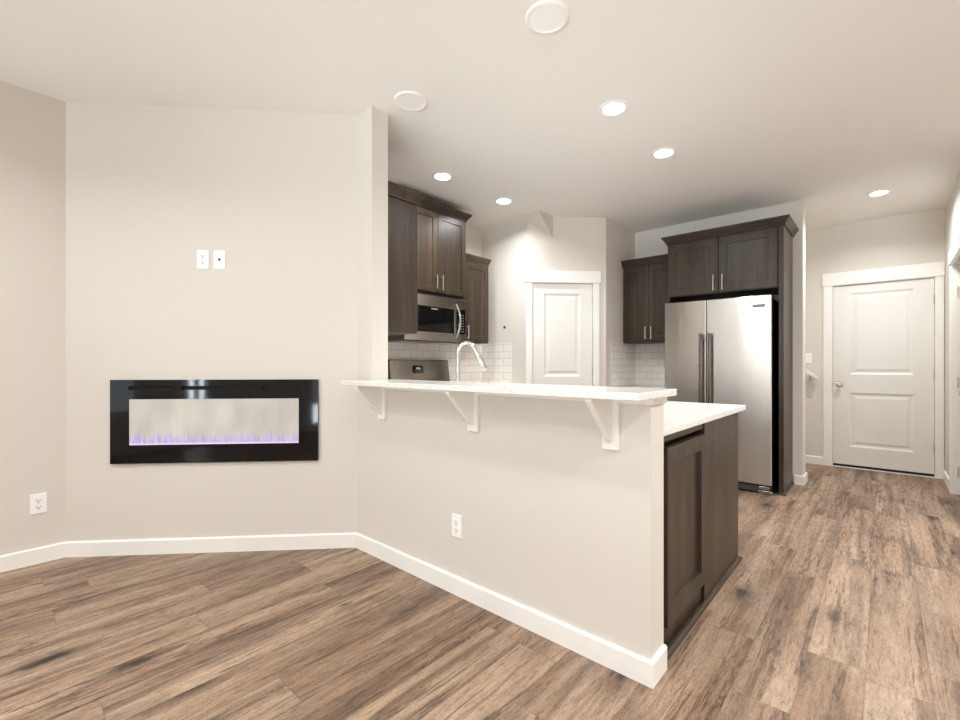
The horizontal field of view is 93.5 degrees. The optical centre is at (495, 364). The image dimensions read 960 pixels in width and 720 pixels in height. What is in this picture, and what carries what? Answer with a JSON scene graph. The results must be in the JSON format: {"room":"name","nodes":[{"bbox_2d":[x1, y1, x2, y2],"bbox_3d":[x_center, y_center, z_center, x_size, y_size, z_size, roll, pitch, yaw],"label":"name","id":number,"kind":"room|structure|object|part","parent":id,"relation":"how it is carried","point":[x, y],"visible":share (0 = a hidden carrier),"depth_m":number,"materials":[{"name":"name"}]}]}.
{"room":"living room","nodes":[
{"label":"living room","id":0,"kind":"room"},
{"bbox_2d":[0,81,65,555],"bbox_3d":[-3.862,-0.215,1.326,0.110,2.740,3.770,0,0,41],"label":"wall","id":1,"kind":"structure","parent":0,"point":[32,124],"depth_m":2.61,"materials":[{"name":"beige paint"}]},
{"bbox_2d":[30,492,46,514],"bbox_3d":[-2.663,0.808,2.628,0.009,0.115,0.070,0,0,41],"label":"wall outlet","id":2,"kind":"object","parent":1,"relation":"attached to","point":[38,502],"visible":1,"depth_m":2.63,"materials":[{"name":"white plastic"}]},
{"bbox_2d":[34,498,42,502],"bbox_3d":[-2.661,0.788,2.627,0.004,0.029,0.033,0,0,41],"label":"receptacle","id":3,"kind":"object","parent":2,"relation":"attached to","point":[36,500],"depth_m":2.63,"materials":[{"name":"grey plastic"}]},
{"bbox_2d":[34,504,42,509],"bbox_3d":[-2.661,0.828,2.627,0.004,0.029,0.033,0,0,41],"label":"receptacle","id":4,"kind":"object","parent":2,"relation":"attached to","point":[36,506],"depth_m":2.63,"materials":[{"name":"grey plastic"}]},
{"bbox_2d":[0,533,666,688],"bbox_3d":[-2.486,1.109,1.702,5.994,0.091,2.003,0,0,-17],"label":"baseboard","id":5,"kind":"structure","parent":1,"relation":"attached to","point":[647,672],"depth_m":2.53,"materials":[{"name":"white paint"}]},
{"bbox_2d":[66,102,356,540],"bbox_3d":[-1.739,-0.215,2.846,1.718,2.740,0.110,0,0,-5],"label":"wall","id":6,"kind":"structure","parent":0,"point":[148,188],"depth_m":2.79,"materials":[{"name":"beige paint"}]},
{"bbox_2d":[197,250,208,268],"bbox_3d":[-1.805,-0.650,2.781,0.070,0.115,0.009,0,0,-5],"label":"wall outlet","id":7,"kind":"object","parent":6,"relation":"attached to","point":[202,255],"visible":1,"depth_m":2.78,"materials":[{"name":"white plastic"}]},
{"bbox_2d":[110,379,318,463],"bbox_3d":[-1.722,0.345,2.783,1.218,0.508,0.018,0,0,-5],"label":"electric fireplace","id":8,"kind":"object","parent":6,"relation":"attached to","point":[247,420],"visible":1,"depth_m":2.78,"materials":[{"name":"black glass"}]},
{"bbox_2d":[214,250,225,268],"bbox_3d":[-1.707,-0.651,2.785,0.070,0.115,0.017,0,0,-5],"label":"cable plate","id":9,"kind":"object","parent":6,"relation":"attached to","point":[219,255],"visible":1,"depth_m":2.79,"materials":[{"name":"white plastic"}]},
{"bbox_2d":[466,223,481,344],"bbox_3d":[-0.901,-0.215,4.448,0.110,2.740,2.135,0,0,41],"label":"wall","id":10,"kind":"structure","parent":0,"point":[473,234],"depth_m":5.12,"materials":[{"name":"beige paint"}]},
{"bbox_2d":[388,342,481,381],"bbox_3d":[-0.856,0.006,4.409,0.008,0.476,2.133,0,0,41],"label":"tile backsplash","id":11,"kind":"structure","parent":10,"relation":"attached to","point":[470,369],"depth_m":4.80,"materials":[{"name":"white tile"}]},
{"bbox_2d":[416,198,471,298],"bbox_3d":[-0.660,-1.091,4.346,0.384,0.841,0.860,0,0,41],"label":"upper cabinet","id":12,"kind":"object","parent":10,"relation":"attached to","point":[441,228],"visible":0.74,"depth_m":4.27,"materials":[{"name":"brown wood"}]},
{"bbox_2d":[388,292,465,344],"bbox_3d":[-0.645,-0.434,4.332,0.422,0.446,0.756,0,0,41],"label":"microwave","id":13,"kind":"object","parent":12,"relation":"attached to","point":[441,319],"visible":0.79,"depth_m":4.26,"materials":[{"name":"silver metal"}]},
{"bbox_3d":[-0.366,-0.424,4.393,0.077,0.337,0.026,0,0,41],"label":"handle","id":14,"kind":"part","parent":13,"relation":"part of","materials":[{"name":"silver metal"}]},
{"bbox_3d":[-0.344,-0.424,4.475,0.002,0.242,0.120,0,0,41],"label":"control panel","id":15,"kind":"part","parent":13,"relation":"part of","materials":[{"name":"black glass"}]},
{"bbox_3d":[-0.671,-1.056,4.109,0.020,0.747,0.368,0,0,41],"label":"door","id":16,"kind":"part","parent":12,"relation":"part of","materials":[{"name":"brown wood"}]},
{"bbox_3d":[-0.507,-0.775,4.259,0.038,0.140,0.011,0,0,41],"label":"handle","id":17,"kind":"part","parent":12,"relation":"part of","materials":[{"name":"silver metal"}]},
{"bbox_3d":[-0.663,-1.474,4.348,0.378,0.074,0.860,0,0,41],"label":"crown moulding","id":18,"kind":"part","parent":12,"relation":"part of","materials":[{"name":"brown wood"}]},
{"bbox_3d":[-0.428,-1.056,4.391,0.020,0.747,0.368,0,0,41],"label":"door","id":19,"kind":"part","parent":12,"relation":"part of","materials":[{"name":"brown wood"}]},
{"bbox_2d":[464,253,490,343],"bbox_3d":[-0.297,-0.683,4.802,0.338,0.908,0.441,0,0,41],"label":"upper cabinet","id":20,"kind":"object","parent":10,"relation":"attached to","point":[476,298],"visible":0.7,"depth_m":4.72,"materials":[{"name":"brown wood"}]},
{"bbox_3d":[-0.308,-1.100,4.812,0.310,0.074,0.441,0,0,41],"label":"crown moulding","id":21,"kind":"part","parent":20,"relation":"part of","materials":[{"name":"brown wood"}]},
{"bbox_2d":[0,0,959,232],"bbox_3d":[0.107,-1.620,1.887,7.700,0.090,10.200,0,0,41],"label":"ceiling","id":22,"kind":"structure","parent":0,"point":[827,105],"depth_m":2.55,"materials":[{"name":"white paint"}]},
{"bbox_3d":[-0.509,-1.581,2.711,0.158,0.008,0.158,0,0,41],"label":"plate","id":23,"kind":"part","parent":22,"relation":"part of","materials":[{"name":"white plastic"}]},
{"bbox_2d":[431,172,453,180],"bbox_3d":[-0.446,-1.582,3.796,0.188,0.006,0.188,0,0,41],"label":"recessed light","id":24,"kind":"object","parent":22,"relation":"in","point":[440,176],"visible":1,"depth_m":3.79,"materials":[{"name":"white paint"}]},
{"bbox_2d":[494,197,512,204],"bbox_3d":[0.078,-1.582,4.367,0.188,0.006,0.188,0,0,41],"label":"recessed light","id":25,"kind":"object","parent":22,"relation":"in","point":[502,201],"visible":1,"depth_m":4.37,"materials":[{"name":"white paint"}]},
{"bbox_3d":[0.234,-1.581,2.058,0.158,0.008,0.158,0,0,41],"label":"plate","id":26,"kind":"part","parent":22,"relation":"part of","materials":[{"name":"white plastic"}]},
{"bbox_2d":[598,100,628,116],"bbox_3d":[0.729,-1.582,2.790,0.188,0.006,0.188,0,0,41],"label":"recessed light","id":27,"kind":"object","parent":22,"relation":"in","point":[613,108],"visible":1,"depth_m":2.78,"materials":[{"name":"white paint"}]},
{"bbox_2d":[650,147,676,158],"bbox_3d":[1.257,-1.582,3.378,0.188,0.006,0.188,0,0,41],"label":"recessed light","id":28,"kind":"object","parent":22,"relation":"in","point":[665,152],"visible":1,"depth_m":3.37,"materials":[{"name":"white paint"}]},
{"bbox_2d":[866,189,892,196],"bbox_3d":[3.535,-1.582,4.162,0.188,0.006,0.188,0,0,41],"label":"recessed light","id":29,"kind":"object","parent":22,"relation":"in","point":[883,191],"visible":1,"depth_m":4.16,"materials":[{"name":"white paint"}]},
{"bbox_2d":[0,463,959,719],"bbox_3d":[0.107,1.195,1.887,7.700,0.080,10.200,0,0,41],"label":"floor","id":30,"kind":"structure","parent":0,"point":[841,601],"depth_m":1.91,"materials":[{"name":"brown wood"}]},
{"bbox_2d":[388,359,449,380],"bbox_3d":[-0.511,0.536,4.246,0.717,1.177,0.756,0,0,41],"label":"range","id":31,"kind":"object","parent":30,"relation":"on","point":[433,370],"visible":0.17,"depth_m":4.41,"materials":[{"name":"silver metal"}]},
{"bbox_2d":[664,412,741,661],"bbox_3d":[0.391,0.716,2.799,1.780,0.878,1.320,0,0,41],"label":"base cabinet","id":32,"kind":"object","parent":30,"relation":"on","point":[701,461],"visible":0.28,"depth_m":2.12,"materials":[{"name":"brown wood"}]},
{"bbox_3d":[0.796,0.293,1.984,0.050,0.032,0.576,0,0,41],"label":"rail","id":33,"kind":"part","parent":32,"relation":"part of","materials":[{"name":"brown wood"}]},
{"bbox_3d":[0.838,0.689,1.989,0.024,0.716,0.506,0,0,41],"label":"door","id":34,"kind":"part","parent":32,"relation":"part of","materials":[{"name":"brown wood"}]},
{"bbox_3d":[0.926,1.145,2.311,0.332,0.020,1.278,0,0,41],"label":"shoe moulding","id":35,"kind":"part","parent":32,"relation":"part of","materials":[{"name":"brown wood"}]},
{"bbox_2d":[664,401,745,435],"bbox_3d":[0.408,0.260,2.818,1.780,0.030,1.356,0,0,41],"label":"countertop","id":36,"kind":"structure","parent":32,"relation":"on","point":[678,416],"depth_m":2.32,"materials":[{"name":"white stone"}]},
{"bbox_2d":[456,341,486,381],"bbox_3d":[-0.160,0.047,2.789,0.224,0.394,0.060,0,0,24],"label":"kitchen faucet","id":37,"kind":"object","parent":36,"relation":"on","point":[480,361],"visible":0.53,"depth_m":2.79,"materials":[{"name":"silver metal"}]},
{"bbox_3d":[-0.185,0.012,2.803,0.133,0.324,0.025,0,0,21],"label":"spout","id":38,"kind":"part","parent":37,"relation":"part of","materials":[{"name":"silver metal"}]},
{"bbox_3d":[1.221,0.716,2.437,0.012,0.878,0.663,0,0,41],"label":"panel","id":39,"kind":"part","parent":32,"relation":"part of","materials":[{"name":"brown wood"}]},
{"bbox_2d":[665,294,778,495],"bbox_3d":[2.248,0.263,4.482,0.946,1.784,0.654,0,0,41],"label":"refrigerator","id":40,"kind":"object","parent":30,"relation":"on","point":[726,350],"visible":0.8,"depth_m":4.17,"materials":[{"name":"silver metal"}]},
{"bbox_3d":[1.889,0.225,4.488,0.394,1.696,0.068,0,0,41],"label":"door","id":41,"kind":"part","parent":40,"relation":"part of","materials":[{"name":"silver metal"}]},
{"bbox_3d":[1.954,0.117,4.319,0.024,0.835,0.025,0,0,41],"label":"handle","id":42,"kind":"part","parent":40,"relation":"part of","materials":[{"name":"silver metal"}]},
{"bbox_3d":[2.017,0.117,4.265,0.024,0.835,0.025,0,0,41],"label":"handle","id":43,"kind":"part","parent":40,"relation":"part of","materials":[{"name":"silver metal"}]},
{"bbox_3d":[2.248,0.225,4.179,0.542,1.696,0.068,0,0,41],"label":"door","id":44,"kind":"part","parent":40,"relation":"part of","materials":[{"name":"silver metal"}]},
{"bbox_2d":[661,214,798,495],"bbox_3d":[2.311,-0.077,4.498,1.120,2.465,0.564,0,0,41],"label":"tall cabinet","id":45,"kind":"object","parent":30,"relation":"on","point":[751,258],"visible":0.94,"depth_m":4.23,"materials":[{"name":"brown wood"}]},
{"bbox_3d":[1.950,-0.045,4.846,0.019,2.400,0.508,0,0,41],"label":"panel","id":46,"kind":"part","parent":45,"relation":"part of","materials":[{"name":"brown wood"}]},
{"bbox_3d":[1.959,-0.961,4.489,0.470,0.525,0.020,0,0,41],"label":"door","id":47,"kind":"part","parent":45,"relation":"part of","materials":[{"name":"brown wood"}]},
{"bbox_3d":[2.092,-0.790,4.339,0.011,0.150,0.038,0,0,41],"label":"handle","id":48,"kind":"part","parent":45,"relation":"part of","materials":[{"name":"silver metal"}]},
{"bbox_3d":[2.152,-0.790,4.287,0.011,0.150,0.038,0,0,41],"label":"handle","id":49,"kind":"part","parent":45,"relation":"part of","materials":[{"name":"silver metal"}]},
{"bbox_3d":[2.311,-1.273,4.499,1.120,0.074,0.562,0,0,41],"label":"crown moulding","id":50,"kind":"part","parent":45,"relation":"part of","materials":[{"name":"brown wood"}]},
{"bbox_3d":[2.324,-0.961,4.175,0.482,0.525,0.020,0,0,41],"label":"door","id":51,"kind":"part","parent":45,"relation":"part of","materials":[{"name":"brown wood"}]},
{"bbox_3d":[2.700,-0.045,4.197,0.038,2.400,0.512,0,0,41],"label":"panel","id":52,"kind":"part","parent":45,"relation":"part of","materials":[{"name":"brown wood"}]},
{"bbox_3d":[2.700,1.147,4.187,0.052,0.016,0.526,0,0,41],"label":"shoe moulding","id":53,"kind":"part","parent":45,"relation":"part of","materials":[{"name":"brown wood"}]},
{"bbox_2d":[833,465,934,477],"bbox_3d":[4.197,1.152,4.917,0.836,0.006,0.112,0,0,41],"label":"threshold","id":54,"kind":"object","parent":30,"relation":"on","point":[833,465],"visible":0.64,"depth_m":4.86,"materials":[{"name":"white paint"}]},
{"bbox_3d":[1.675,0.715,4.977,0.560,0.880,0.650,0,0,41],"label":"base cabinet","id":55,"kind":"object","parent":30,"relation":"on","visible":0},
{"bbox_2d":[621,385,664,387],"bbox_3d":[1.685,0.260,4.989,0.564,0.030,0.620,0,0,41],"label":"countertop","id":56,"kind":"structure","parent":55,"relation":"on","point":[637,386],"depth_m":5.11,"materials":[{"name":"white stone"}]},
{"bbox_2d":[482,222,526,383],"bbox_3d":[0.121,-0.215,5.049,0.655,2.740,0.110,0,0,41],"label":"wall","id":57,"kind":"structure","parent":0,"point":[506,247],"depth_m":4.96,"materials":[{"name":"beige paint"}]},
{"bbox_2d":[482,343,510,382],"bbox_3d":[0.005,0.002,5.070,0.432,0.484,0.008,0,0,41],"label":"tile backsplash","id":58,"kind":"structure","parent":57,"relation":"attached to","point":[496,357],"depth_m":5.05,"materials":[{"name":"white tile"}]},
{"bbox_2d":[357,106,663,659],"bbox_3d":[-0.538,-0.215,2.653,3.002,2.740,0.125,0,0,41],"label":"wall","id":59,"kind":"structure","parent":0,"point":[560,525],"depth_m":2.04,"materials":[{"name":"beige paint"}]},
{"bbox_2d":[355,386,386,419],"bbox_3d":[-0.726,0.220,2.611,0.066,0.203,0.183,0,0,41],"label":"bracket","id":60,"kind":"object","parent":59,"relation":"attached to","point":[376,397],"visible":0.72,"depth_m":2.63,"materials":[{"name":"white paint"}]},
{"bbox_3d":[-0.672,0.220,2.674,0.066,0.203,0.018,0,0,41],"label":"plate","id":61,"kind":"part","parent":60,"relation":"part of","materials":[{"name":"white paint"}]},
{"bbox_2d":[388,181,426,335],"bbox_3d":[-1.019,-0.710,3.398,1.078,0.980,0.386,0,0,41],"label":"upper cabinet","id":62,"kind":"object","parent":59,"relation":"attached to","point":[403,201],"visible":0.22,"depth_m":3.09,"materials":[{"name":"brown wood"}]},
{"bbox_3d":[-1.021,-1.163,3.395,1.078,0.074,0.380,0,0,41],"label":"crown moulding","id":63,"kind":"part","parent":62,"relation":"part of","materials":[{"name":"brown wood"}]},
{"bbox_3d":[-0.727,-0.675,3.341,0.438,0.886,0.020,0,0,41],"label":"door","id":64,"kind":"part","parent":62,"relation":"part of","materials":[{"name":"brown wood"}]},
{"bbox_2d":[452,513,461,538],"bbox_3d":[-0.197,0.811,2.271,0.070,0.115,0.009,0,0,41],"label":"wall outlet","id":65,"kind":"object","parent":59,"relation":"attached to","point":[456,519],"visible":1,"depth_m":2.27,"materials":[{"name":"white plastic"}]},
{"bbox_2d":[445,391,479,431],"bbox_3d":[-0.162,0.220,2.125,0.066,0.203,0.183,0,0,41],"label":"bracket","id":66,"kind":"object","parent":59,"relation":"attached to","point":[467,404],"visible":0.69,"depth_m":2.15,"materials":[{"name":"white paint"}]},
{"bbox_3d":[-0.108,0.220,2.187,0.066,0.203,0.018,0,0,41],"label":"plate","id":67,"kind":"part","parent":66,"relation":"part of","materials":[{"name":"white paint"}]},
{"bbox_2d":[341,379,676,400],"bbox_3d":[-0.106,0.104,2.176,1.800,0.026,0.356,0,0,41],"label":"countertop","id":68,"kind":"structure","parent":59,"relation":"on","point":[572,391],"depth_m":1.82,"materials":[{"name":"white stone"}]},
{"bbox_2d":[385,387,666,404],"bbox_3d":[-0.058,0.131,2.231,1.751,0.027,0.139,0,0,41],"label":"trim","id":69,"kind":"structure","parent":59,"relation":"attached to","point":[664,399],"depth_m":1.89,"materials":[{"name":"white paint"}]},
{"bbox_2d":[585,398,619,450],"bbox_3d":[0.385,0.220,1.655,0.066,0.203,0.183,0,0,41],"label":"bracket","id":70,"kind":"object","parent":59,"relation":"attached to","point":[606,413],"visible":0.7,"depth_m":1.68,"materials":[{"name":"white paint"}]},
{"bbox_3d":[0.439,0.220,1.717,0.066,0.203,0.018,0,0,41],"label":"plate","id":71,"kind":"part","parent":70,"relation":"part of","materials":[{"name":"white paint"}]},
{"bbox_2d":[478,210,552,237],"bbox_3d":[0.206,-1.458,4.998,0.850,0.253,0.279,0,0,41],"label":"wall","id":72,"kind":"structure","parent":0,"point":[543,221],"depth_m":4.79,"materials":[{"name":"beige paint"}]},
{"bbox_2d":[527,216,605,385],"bbox_3d":[0.756,-0.215,4.880,0.856,2.740,0.110,0,0,-4],"label":"wall","id":73,"kind":"structure","parent":0,"point":[577,243],"depth_m":4.83,"materials":[{"name":"beige paint"}]},
{"bbox_2d":[532,283,592,385],"bbox_3d":[0.717,0.137,4.814,0.664,2.013,0.111,0,0,-4],"label":"door","id":74,"kind":"structure","parent":73,"relation":"in","point":[561,313],"depth_m":4.84,"materials":[{"name":"white paint"}]},
{"bbox_2d":[525,270,600,385],"bbox_3d":[0.711,0.076,4.865,0.820,2.157,0.134,0,0,-4],"label":"door frame","id":75,"kind":"structure","parent":73,"relation":"attached to","point":[531,276],"depth_m":4.80,"materials":[{"name":"white paint"}]},
{"bbox_3d":[0.351,0.139,4.787,0.062,2.032,0.016,0,0,-4],"label":"casing","id":76,"kind":"part","parent":75,"relation":"part of","materials":[{"name":"white paint"}]},
{"bbox_3d":[0.715,-0.940,4.810,0.820,0.125,0.024,0,0,-4],"label":"head casing","id":77,"kind":"part","parent":75,"relation":"part of","materials":[{"name":"white paint"}]},
{"bbox_3d":[1.079,0.139,4.841,0.062,2.032,0.016,0,0,-4],"label":"casing","id":78,"kind":"part","parent":75,"relation":"part of","materials":[{"name":"white paint"}]},
{"bbox_2d":[606,218,634,386],"bbox_3d":[1.388,-0.215,5.175,0.110,2.740,0.745,0,0,41],"label":"wall","id":79,"kind":"structure","parent":0,"point":[620,241],"depth_m":5.03,"materials":[{"name":"beige paint"}]},
{"bbox_2d":[611,342,634,386],"bbox_3d":[1.471,-0.001,5.180,0.008,0.489,0.628,0,0,41],"label":"tile backsplash","id":80,"kind":"structure","parent":79,"relation":"attached to","point":[622,355],"depth_m":5.14,"materials":[{"name":"white tile"}]},
{"bbox_2d":[635,200,805,482],"bbox_3d":[2.332,-0.215,4.986,1.788,2.740,0.200,0,0,41],"label":"wall","id":81,"kind":"structure","parent":0,"point":[649,243],"depth_m":4.38,"materials":[{"name":"beige paint"}]},
{"bbox_2d":[621,254,667,343],"bbox_3d":[1.744,-0.713,5.105,0.605,0.932,0.384,0,0,41],"label":"upper cabinet","id":82,"kind":"object","parent":81,"relation":"attached to","point":[646,278],"visible":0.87,"depth_m":4.98,"materials":[{"name":"brown wood"}]},
{"bbox_3d":[1.574,-0.678,5.058,0.294,0.838,0.020,0,0,41],"label":"door","id":83,"kind":"part","parent":82,"relation":"part of","materials":[{"name":"brown wood"}]},
{"bbox_3d":[1.736,-1.142,5.096,0.605,0.074,0.350,0,0,41],"label":"crown moulding","id":84,"kind":"part","parent":82,"relation":"part of","materials":[{"name":"brown wood"}]},
{"bbox_3d":[1.780,-0.678,4.880,0.241,0.838,0.020,0,0,41],"label":"door","id":85,"kind":"part","parent":82,"relation":"part of","materials":[{"name":"brown wood"}]},
{"bbox_2d":[635,344,664,385],"bbox_3d":[1.891,-0.001,5.228,0.564,0.489,0.008,0,0,41],"label":"tile backsplash","id":86,"kind":"structure","parent":81,"relation":"attached to","point":[649,358],"depth_m":5.29,"materials":[{"name":"white tile"}]},
{"bbox_2d":[794,472,806,485],"bbox_3d":[2.974,1.109,4.433,0.122,0.091,0.228,0,0,41],"label":"baseboard","id":87,"kind":"structure","parent":81,"relation":"attached to","point":[798,480],"depth_m":4.34,"materials":[{"name":"white paint"}]},
{"bbox_2d":[806,208,944,469],"bbox_3d":[2.810,-0.215,6.125,4.665,2.740,0.110,0,0,41],"label":"wall","id":88,"kind":"structure","parent":0,"point":[919,237],"depth_m":5.05,"materials":[{"name":"beige paint"}]},
{"bbox_2d":[806,353,811,362],"bbox_3d":[3.674,-0.080,5.302,0.070,0.115,0.010,0,0,41],"label":"light switch","id":89,"kind":"object","parent":88,"relation":"attached to","point":[808,355],"visible":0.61,"depth_m":5.30,"materials":[{"name":"white plastic"}]},
{"bbox_2d":[806,369,818,380],"bbox_3d":[3.224,-0.306,5.619,1.317,0.987,0.113,0,0,41],"label":"handrail","id":90,"kind":"object","parent":88,"relation":"attached to","point":[811,375],"visible":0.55,"depth_m":5.21,"materials":[{"name":"white paint"}]},
{"bbox_2d":[806,455,822,464],"bbox_3d":[3.710,1.109,5.268,0.188,0.091,0.014,0,0,41],"label":"baseboard","id":91,"kind":"structure","parent":88,"relation":"attached to","point":[809,459],"depth_m":5.26,"materials":[{"name":"white paint"}]},
{"bbox_2d":[822,261,944,478],"bbox_3d":[4.186,0.055,4.925,1.005,2.200,0.134,0,0,41],"label":"door frame","id":92,"kind":"structure","parent":88,"relation":"attached to","point":[934,269],"depth_m":4.80,"materials":[{"name":"white paint"}]},
{"bbox_3d":[3.811,0.126,5.180,0.081,2.058,0.016,0,0,41],"label":"casing","id":93,"kind":"part","parent":92,"relation":"part of","materials":[{"name":"white paint"}]},
{"bbox_3d":[4.150,-0.974,4.883,1.005,0.142,0.024,0,0,41],"label":"head casing","id":94,"kind":"part","parent":92,"relation":"part of","materials":[{"name":"white paint"}]},
{"bbox_3d":[4.507,0.126,4.581,0.062,2.058,0.016,0,0,41],"label":"casing","id":95,"kind":"part","parent":92,"relation":"part of","materials":[{"name":"white paint"}]},
{"bbox_2d":[833,278,934,473],"bbox_3d":[4.164,0.116,4.875,0.842,2.011,0.111,0,0,41],"label":"door","id":96,"kind":"structure","parent":88,"relation":"in","point":[884,373],"depth_m":4.88,"materials":[{"name":"white paint"}]},
{"bbox_3d":[3.880,0.218,5.096,0.062,0.062,0.076,0,0,41],"label":"knob","id":97,"kind":"part","parent":96,"relation":"part of","materials":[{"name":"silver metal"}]},
{"bbox_2d":[833,463,933,476],"bbox_3d":[4.189,1.133,4.908,0.830,0.029,0.025,0,0,41],"label":"door sweep","id":98,"kind":"object","parent":96,"relation":"attached to","point":[837,464],"depth_m":4.88,"materials":[{"name":"black plastic"}]},
{"bbox_2d":[945,171,959,494],"bbox_3d":[3.989,-0.215,3.836,0.110,2.740,1.820,0,0,41],"label":"wall","id":99,"kind":"structure","parent":0,"point":[952,209],"depth_m":4.32,"materials":[{"name":"beige paint"}]},
{"bbox_2d":[943,470,948,488],"bbox_3d":[4.334,1.109,4.331,0.014,0.091,0.580,0,0,41],"label":"baseboard","id":100,"kind":"structure","parent":99,"relation":"attached to","point":[945,475],"depth_m":4.38,"materials":[{"name":"white paint"}]},
{"bbox_2d":[948,233,959,494],"bbox_3d":[3.833,0.068,3.673,0.134,2.175,1.090,0,0,41],"label":"door frame","id":101,"kind":"structure","parent":99,"relation":"attached to","point":[954,252],"depth_m":4.03,"materials":[{"name":"white paint"}]},
{"bbox_3d":[4.113,0.128,4.076,0.016,2.055,0.096,0,0,41],"label":"casing","id":102,"kind":"part","parent":101,"relation":"part of","materials":[{"name":"white paint"}]},
{"bbox_3d":[3.792,-0.960,3.709,0.024,0.120,1.090,0,0,41],"label":"head casing","id":103,"kind":"part","parent":101,"relation":"part of","materials":[{"name":"white paint"}]},
{"bbox_2d":[957,287,959,477],"bbox_3d":[3.818,0.127,3.689,0.111,2.033,0.874,0,0,41],"label":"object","id":104,"kind":"structure","parent":99,"relation":"in","point":[958,288],"depth_m":4.00,"materials":[{"name":"silver metal"}]}
]}

